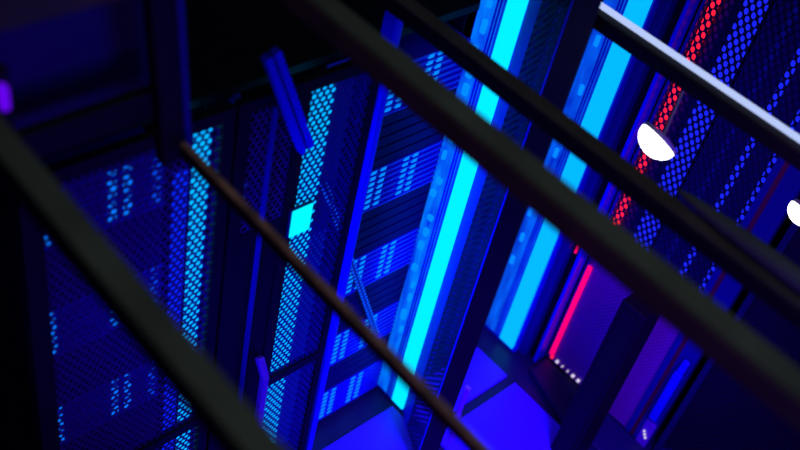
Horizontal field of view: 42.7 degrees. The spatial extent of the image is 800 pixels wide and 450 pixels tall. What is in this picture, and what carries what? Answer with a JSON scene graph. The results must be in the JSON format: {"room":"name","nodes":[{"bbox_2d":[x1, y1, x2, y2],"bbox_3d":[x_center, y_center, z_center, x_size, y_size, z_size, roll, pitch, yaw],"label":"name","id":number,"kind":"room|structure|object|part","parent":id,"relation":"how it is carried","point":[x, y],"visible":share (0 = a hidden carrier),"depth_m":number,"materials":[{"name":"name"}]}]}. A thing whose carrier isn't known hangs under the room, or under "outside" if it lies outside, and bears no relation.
{"room":"server room","nodes":[
{"label":"server room","id":0,"kind":"room"},
{"bbox_2d":[0,63,15,132],"bbox_3d":[-0.803,-0.236,2.059,0.050,0.176,0.060,-26,56,-35],"label":"lamp","id":1,"kind":"object","parent":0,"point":[6,103],"visible":0.8,"depth_m":2.03,"materials":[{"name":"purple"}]},
{"bbox_2d":[141,0,191,167],"bbox_3d":[-0.514,-0.368,2.258,0.136,0.615,0.045,-26,56,-35],"label":"frame post","id":2,"kind":"object","parent":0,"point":[163,20],"visible":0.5,"depth_m":2.27,"materials":[{"name":"black metal"}]},
{"bbox_2d":[16,85,154,158],"bbox_3d":[-0.717,-0.209,2.227,0.422,0.085,0.030,-26,56,-35],"label":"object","id":3,"kind":"object","parent":2,"relation":"attached to","point":[49,136],"visible":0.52,"depth_m":2.23,"materials":[{"name":"black metal"}]},
{"bbox_2d":[179,141,491,449],"bbox_3d":[0.290,0.556,1.853,0.026,0.036,2.460,-26,56,-35],"label":"steel beam","id":4,"kind":"structure","parent":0,"point":[363,332],"depth_m":2.13,"materials":[{"name":"black metal"}]},
{"bbox_2d":[283,303,699,449],"bbox_3d":[0.221,1.489,4.643,5.800,0.116,4.600,-26,56,-35],"label":"floor","id":5,"kind":"structure","parent":0,"point":[516,366],"depth_m":5.30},
{"bbox_2d":[0,65,236,449],"bbox_3d":[-1.175,0.347,3.685,0.665,2.260,0.805,-26,56,-35],"label":"rack","id":6,"kind":"object","parent":5,"relation":"on","point":[29,416],"visible":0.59,"depth_m":3.15,"materials":[{"name":"black"}]},
{"bbox_3d":[-1.422,0.426,3.551,0.012,2.180,0.620,-26,56,-35],"label":"panel","id":7,"kind":"part","parent":6,"relation":"part of","materials":[{"name":"black metal"}]},
{"bbox_2d":[54,327,145,405],"bbox_3d":[-0.993,0.438,3.427,0.410,0.263,0.030,-26,56,-35],"label":"panel","id":8,"kind":"object","parent":6,"relation":"in","point":[115,332],"visible":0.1,"depth_m":3.40,"materials":[{"name":"blue metal"}]},
{"bbox_2d":[40,127,164,251],"bbox_3d":[-1.030,-0.230,3.057,0.410,0.216,0.550,-26,56,-35],"label":"server","id":9,"kind":"object","parent":6,"relation":"in","point":[138,130],"visible":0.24,"depth_m":2.95,"materials":[{"name":"blue"}]},
{"bbox_2d":[46,209,161,308],"bbox_3d":[-0.907,0.095,3.102,0.410,0.257,0.030,-26,56,-35],"label":"panel","id":10,"kind":"object","parent":6,"relation":"in","point":[157,210],"visible":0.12,"depth_m":3.10,"materials":[{"name":"blue"}]},
{"bbox_2d":[50,264,161,356],"bbox_3d":[-1.116,0.111,3.379,0.410,0.216,0.550,-26,56,-35],"label":"server","id":11,"kind":"object","parent":6,"relation":"in","point":[160,265],"visible":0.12,"depth_m":3.23,"materials":[{"name":"blue"}]},
{"bbox_2d":[58,363,157,444],"bbox_3d":[-1.203,0.456,3.706,0.410,0.216,0.550,-26,56,-35],"label":"server","id":12,"kind":"object","parent":6,"relation":"in","point":[140,367],"visible":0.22,"depth_m":3.58,"materials":[{"name":"blue"}]},
{"bbox_2d":[62,399,155,449],"bbox_3d":[-1.079,0.779,3.749,0.410,0.250,0.030,-26,56,-35],"label":"panel","id":13,"kind":"object","parent":6,"relation":"in","point":[92,431],"visible":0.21,"depth_m":3.76,"materials":[{"name":"blue metal"}]},
{"bbox_3d":[-1.197,0.316,3.727,0.625,2.240,0.700,-26,56,-35],"label":"rack frame","id":14,"kind":"part","parent":6,"relation":"part of","materials":[{"name":"black metal"}]},
{"bbox_3d":[-0.972,0.206,3.904,0.012,2.180,0.620,-26,56,-35],"label":"panel","id":15,"kind":"part","parent":6,"relation":"part of","materials":[{"name":"black"}]},
{"bbox_2d":[184,0,378,449],"bbox_3d":[-0.697,0.143,4.028,0.560,2.260,0.870,-26,56,-35],"label":"rack","id":16,"kind":"object","parent":5,"relation":"on","point":[265,310],"visible":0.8,"depth_m":3.43,"materials":[{"name":"black metal"}]},
{"bbox_3d":[-0.955,0.198,3.917,0.012,2.180,0.620,-26,56,-35],"label":"panel","id":17,"kind":"part","parent":16,"relation":"part of","materials":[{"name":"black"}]},
{"bbox_3d":[-0.950,-0.081,4.212,0.500,2.180,0.020,-26,56,-35],"label":"panel","id":18,"kind":"part","parent":16,"relation":"part of","materials":[{"name":"black"}]},
{"bbox_2d":[227,93,247,197],"bbox_3d":[-0.510,-0.237,3.251,0.051,0.490,0.120,33,46,20],"label":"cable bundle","id":19,"kind":"object","parent":16,"relation":"hanging from","point":[234,97],"visible":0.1,"depth_m":3.08,"materials":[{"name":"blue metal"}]},
{"bbox_3d":[-0.617,0.591,3.954,0.180,1.650,0.020,-26,56,-35],"label":"solid panel","id":20,"kind":"part","parent":16,"relation":"part of","materials":[{"name":"black metal"}]},
{"bbox_3d":[-0.606,0.857,4.219,0.030,0.956,0.070,-26,56,-35],"label":"handle","id":21,"kind":"part","parent":16,"relation":"part of","materials":[{"name":"purple plastic"}]},
{"bbox_2d":[261,46,313,154],"bbox_3d":[-0.327,-0.358,3.031,0.234,0.442,0.026,-26,56,-35],"label":"diagonal brace","id":22,"kind":"object","parent":16,"relation":"attached to","point":[298,129],"visible":1,"depth_m":3.00,"materials":[{"name":"blue metal"}]},
{"bbox_3d":[-0.553,0.001,4.232,0.012,2.180,0.620,-26,56,-35],"label":"panel","id":23,"kind":"part","parent":16,"relation":"part of","materials":[{"name":"black"}]},
{"bbox_2d":[286,200,313,238],"bbox_3d":[-0.342,-0.019,3.497,0.096,0.134,0.015,-26,56,-35],"label":"screen","id":24,"kind":"object","parent":16,"relation":"attached to","point":[299,218],"visible":1,"depth_m":3.48,"materials":[{"name":"teal glass"}]},
{"bbox_3d":[-0.448,0.533,4.267,0.128,1.390,0.007,-26,56,-35],"label":"backlit panel","id":25,"kind":"part","parent":16,"relation":"part of","materials":[{"name":"blue metal"}]},
{"bbox_3d":[-0.252,-0.245,3.533,0.128,0.785,0.007,-26,56,-35],"label":"backlit panel","id":26,"kind":"part","parent":16,"relation":"part of","materials":[{"name":"blue metal"}]},
{"bbox_2d":[322,406,421,449],"bbox_3d":[0.017,1.244,4.750,0.560,0.016,0.800,-26,56,-35],"label":"floor tile","id":27,"kind":"structure","parent":5,"relation":"on","point":[388,430],"depth_m":4.95,"materials":[{"name":"tile"}]},
{"bbox_2d":[290,0,479,449],"bbox_3d":[-0.291,-0.121,4.313,0.547,2.400,0.820,-26,56,-35],"label":"rack","id":28,"kind":"object","parent":5,"relation":"on","point":[455,12],"visible":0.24,"depth_m":3.60,"materials":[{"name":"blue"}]},
{"bbox_2d":[292,361,381,430],"bbox_3d":[-0.455,0.648,5.018,0.493,0.216,0.550,-26,56,-35],"label":"server","id":29,"kind":"object","parent":28,"relation":"in","point":[365,380],"visible":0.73,"depth_m":4.91,"materials":[{"name":"blue metal"}]},
{"bbox_2d":[300,333,389,399],"bbox_3d":[-0.251,0.653,4.761,0.493,0.199,0.030,-26,56,-35],"label":"panel","id":30,"kind":"object","parent":28,"relation":"in","point":[349,366],"visible":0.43,"depth_m":4.76,"materials":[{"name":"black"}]},
{"bbox_2d":[319,178,378,333],"bbox_3d":[-0.189,0.171,4.118,0.533,1.182,0.017,-26,56,-35],"label":"diagonal brace","id":31,"kind":"object","parent":28,"relation":"attached to","point":[354,271],"visible":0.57,"depth_m":4.27,"materials":[{"name":"blue metal"}]},
{"bbox_2d":[302,300,399,374],"bbox_3d":[-0.379,0.348,4.735,0.493,0.216,0.550,-26,56,-35],"label":"server","id":32,"kind":"object","parent":28,"relation":"in","point":[346,344],"visible":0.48,"depth_m":4.63,"materials":[{"name":"blue"}]},
{"bbox_3d":[-0.232,0.199,3.990,0.034,2.400,0.060,-26,56,-35],"label":"corner post","id":33,"kind":"part","parent":28,"relation":"part of","materials":[{"name":"blue metal"}]},
{"bbox_2d":[311,264,408,343],"bbox_3d":[-0.171,0.335,4.460,0.493,0.250,0.030,-26,56,-35],"label":"panel","id":34,"kind":"object","parent":28,"relation":"in","point":[385,291],"visible":0.55,"depth_m":4.50,"materials":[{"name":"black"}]},
{"bbox_2d":[314,215,419,305],"bbox_3d":[-0.295,0.012,4.417,0.493,0.216,0.550,-26,56,-35],"label":"server","id":35,"kind":"object","parent":28,"relation":"in","point":[391,256],"visible":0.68,"depth_m":4.32,"materials":[{"name":"blue metal"}]},
{"bbox_2d":[325,182,430,267],"bbox_3d":[-0.085,-0.006,4.138,0.493,0.263,0.030,-26,56,-35],"label":"panel","id":36,"kind":"object","parent":28,"relation":"in","point":[384,223],"visible":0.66,"depth_m":4.16,"materials":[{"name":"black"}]},
{"bbox_2d":[333,118,443,215],"bbox_3d":[-0.208,-0.333,4.091,0.493,0.216,0.550,-26,56,-35],"label":"server","id":37,"kind":"object","parent":28,"relation":"in","point":[394,179],"visible":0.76,"depth_m":3.99,"materials":[{"name":"blue"}]},
{"bbox_2d":[342,88,455,179],"bbox_3d":[0.002,-0.349,3.814,0.493,0.257,0.030,-26,56,-35],"label":"panel","id":38,"kind":"object","parent":28,"relation":"in","point":[402,132],"visible":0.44,"depth_m":3.81,"materials":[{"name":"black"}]},
{"bbox_2d":[349,21,470,122],"bbox_3d":[-0.122,-0.674,3.769,0.493,0.216,0.550,-26,56,-35],"label":"server","id":39,"kind":"object","parent":28,"relation":"in","point":[413,45],"visible":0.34,"depth_m":3.64,"materials":[{"name":"blue"}]},
{"bbox_3d":[-0.149,-0.196,4.548,0.012,2.180,0.620,-26,56,-35],"label":"panel","id":40,"kind":"part","parent":28,"relation":"part of","materials":[{"name":"black metal"}]},
{"bbox_2d":[414,347,506,426],"bbox_3d":[0.271,0.831,5.255,0.590,0.016,0.230,-26,56,-35],"label":"floor tile","id":41,"kind":"structure","parent":5,"relation":"on","point":[483,373],"depth_m":5.33,"materials":[{"name":"tile"}]},
{"bbox_2d":[377,0,547,411],"bbox_3d":[0.241,-0.179,4.175,0.132,2.900,0.216,-26,56,-35],"label":"light panel","id":42,"kind":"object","parent":5,"relation":"on","point":[497,26],"depth_m":4.24,"materials":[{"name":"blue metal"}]},
{"bbox_3d":[0.203,-0.162,4.147,0.015,2.840,0.035,-26,56,-35],"label":"channel rail","id":43,"kind":"part","parent":42,"relation":"part of","materials":[{"name":"blue metal"}]},
{"bbox_2d":[403,0,601,449],"bbox_3d":[0.347,-0.003,3.996,0.095,2.870,0.302,-1,45,-16],"label":"rack","id":44,"kind":"structure","parent":42,"relation":"attached to","point":[484,276],"depth_m":3.94,"materials":[{"name":"blue metal"}]},
{"bbox_2d":[448,385,470,442],"bbox_3d":[0.263,0.855,4.614,0.060,0.401,0.029,-26,56,-35],"label":"door handle","id":45,"kind":"object","parent":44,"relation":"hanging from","point":[451,438],"visible":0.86,"depth_m":4.55,"materials":[{"name":"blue plastic"}]},
{"bbox_2d":[388,0,603,358],"bbox_3d":[0.183,-0.341,4.775,0.650,2.260,0.752,-26,56,-35],"label":"rack","id":46,"kind":"object","parent":5,"relation":"on","point":[471,16],"visible":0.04,"depth_m":4.39,"materials":[{"name":"black"}]},
{"bbox_3d":[-0.070,-0.235,4.610,0.012,2.180,0.620,-26,56,-35],"label":"panel","id":47,"kind":"part","parent":46,"relation":"part of","materials":[{"name":"black"}]},
{"bbox_3d":[0.374,-0.167,4.657,0.470,2.080,0.020,-26,56,-35],"label":"lit panel","id":48,"kind":"part","parent":46,"relation":"part of","materials":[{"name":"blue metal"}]},
{"bbox_2d":[441,383,559,449],"bbox_3d":[0.560,1.096,5.051,0.590,0.016,0.545,-26,56,-35],"label":"floor tile","id":49,"kind":"structure","parent":5,"relation":"on","point":[511,419],"depth_m":5.14,"materials":[{"name":"tile"}]},
{"bbox_2d":[550,294,658,449],"bbox_3d":[0.935,0.728,4.719,0.156,1.120,0.130,-26,56,-35],"label":"beam","id":50,"kind":"structure","parent":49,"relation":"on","point":[633,323],"depth_m":4.59,"materials":[{"name":"black metal"}]},
{"bbox_3d":[0.881,0.751,4.672,0.006,1.030,0.090,-26,56,-35],"label":"plate","id":51,"kind":"part","parent":50,"relation":"part of","materials":[{"name":"black metal"}]},
{"bbox_2d":[485,0,660,352],"bbox_3d":[0.818,-0.440,4.605,0.132,2.900,0.254,-26,56,-35],"label":"light panel","id":52,"kind":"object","parent":5,"relation":"on","point":[605,68],"depth_m":4.68,"materials":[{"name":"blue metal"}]},
{"bbox_2d":[529,359,645,449],"bbox_3d":[0.952,1.000,5.238,0.230,0.035,0.780,-26,56,-35],"label":"plinth","id":53,"kind":"object","parent":5,"relation":"on","point":[559,391],"visible":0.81,"depth_m":5.27,"materials":[{"name":"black metal"}]},
{"bbox_2d":[518,0,678,355],"bbox_3d":[0.926,-0.306,4.604,0.080,2.750,0.047,-26,56,-35],"label":"post","id":54,"kind":"object","parent":5,"relation":"on","point":[664,13],"visible":0.64,"depth_m":4.52,"materials":[{"name":"blue metal"}]},
{"bbox_2d":[530,0,686,356],"bbox_3d":[0.986,-0.292,4.605,0.080,2.750,0.033,-26,56,-35],"label":"post","id":55,"kind":"object","parent":5,"relation":"on","point":[681,3],"visible":0.39,"depth_m":4.50,"materials":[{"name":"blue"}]},
{"bbox_2d":[533,0,699,361],"bbox_3d":[0.993,-0.266,4.578,0.080,2.750,0.018,-26,56,-35],"label":"post","id":56,"kind":"object","parent":5,"relation":"on","point":[690,7],"visible":0.8,"depth_m":4.49,"materials":[{"name":"blue metal"}]},
{"bbox_2d":[547,0,799,446],"bbox_3d":[1.479,-0.167,4.640,0.765,2.700,0.820,-26,56,-35],"label":"rack","id":57,"kind":"object","parent":5,"relation":"on","point":[752,47],"visible":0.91,"depth_m":4.32,"materials":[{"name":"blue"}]},
{"bbox_3d":[1.233,1.044,5.129,0.010,0.180,0.060,-26,56,-35],"label":"lock plate","id":58,"kind":"part","parent":57,"relation":"part of","materials":[{"name":"purple plastic"}]},
{"bbox_3d":[1.147,-0.265,4.582,0.010,2.400,0.120,-26,56,-35],"label":"panel","id":59,"kind":"part","parent":57,"relation":"part of","materials":[{"name":"blue metal"}]},
{"bbox_3d":[1.283,0.801,4.885,0.063,0.485,0.045,-26,56,-35],"label":"door handle","id":60,"kind":"part","parent":57,"relation":"part of","materials":[{"name":"blue metal"}]},
{"bbox_3d":[1.356,-0.073,4.435,0.010,2.400,0.320,-26,56,-35],"label":"panel","id":61,"kind":"part","parent":57,"relation":"part of","materials":[{"name":"black"}]},
{"bbox_2d":[653,222,799,449],"bbox_3d":[2.026,0.417,4.354,0.710,2.450,0.860,-26,56,-35],"label":"rack","id":62,"kind":"object","parent":5,"relation":"on","point":[716,413],"visible":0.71,"depth_m":4.66,"materials":[{"name":"black metal"}]},
{"bbox_3d":[-0.825,-1.549,4.083,5.800,4.600,0.100,-26,56,-35],"label":"wall","id":63,"kind":"structure","parent":0,"visible":0},
{"bbox_2d":[0,0,148,129],"bbox_3d":[-0.740,-0.356,2.252,0.440,0.280,0.030,-26,56,-35],"label":"wall panel","id":64,"kind":"object","parent":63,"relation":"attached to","point":[66,63],"visible":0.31,"depth_m":2.25,"materials":[{"name":"blue metal"}]},
{"bbox_2d":[0,116,287,449],"bbox_3d":[-0.580,-0.003,1.768,0.062,0.061,4.190,-26,56,-35],"label":"cable","id":65,"kind":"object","parent":63,"relation":"attached to","point":[219,409],"depth_m":1.64,"materials":[{"name":"black"}]},
{"bbox_2d":[279,0,799,433],"bbox_3d":[0.040,-0.299,2.261,0.068,0.068,4.190,-26,56,-35],"label":"cable","id":66,"kind":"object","parent":63,"relation":"attached to","point":[730,344],"depth_m":2.02,"materials":[{"name":"black rubber"}]},
{"bbox_2d":[374,0,799,330],"bbox_3d":[0.397,-0.294,2.776,0.060,0.054,4.190,-26,56,-35],"label":"cable","id":67,"kind":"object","parent":63,"relation":"attached to","point":[689,226],"depth_m":2.65,"materials":[{"name":"black rubber"}]},
{"bbox_2d":[676,188,799,294],"bbox_3d":[1.049,0.235,2.317,0.056,0.056,1.080,-26,56,-35],"label":"rod","id":68,"kind":"object","parent":67,"relation":"on","point":[781,267],"visible":1,"depth_m":2.44,"materials":[{"name":"grey metal"}]},
{"bbox_2d":[553,0,799,170],"bbox_3d":[0.894,-0.480,3.238,0.068,0.062,4.190,-26,56,-35],"label":"steel beam","id":69,"kind":"structure","parent":63,"relation":"attached to","point":[768,131],"depth_m":3.19,"materials":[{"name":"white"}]},
{"bbox_2d":[638,90,683,159],"bbox_3d":[0.807,-0.312,3.184,0.126,0.145,0.260,14,43,0],"label":"dome lamp","id":70,"kind":"object","parent":69,"relation":"attached to","point":[654,142],"visible":1,"depth_m":3.10,"materials":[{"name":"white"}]},
{"bbox_2d":[638,125,672,159],"bbox_3d":[0.787,-0.253,3.143,0.106,0.108,0.131,-26,56,-35],"label":"diffuser","id":71,"kind":"object","parent":70,"relation":"attached to","point":[654,142],"depth_m":3.10,"materials":[{"name":"white plastic"}]},
{"bbox_2d":[788,198,799,225],"bbox_3d":[1.288,-0.101,3.268,0.333,0.385,0.103,-26,56,-35],"label":"dome lamp","id":72,"kind":"object","parent":69,"relation":"attached to","point":[794,206],"visible":1,"depth_m":3.42,"materials":[{"name":"white"}]}
]}

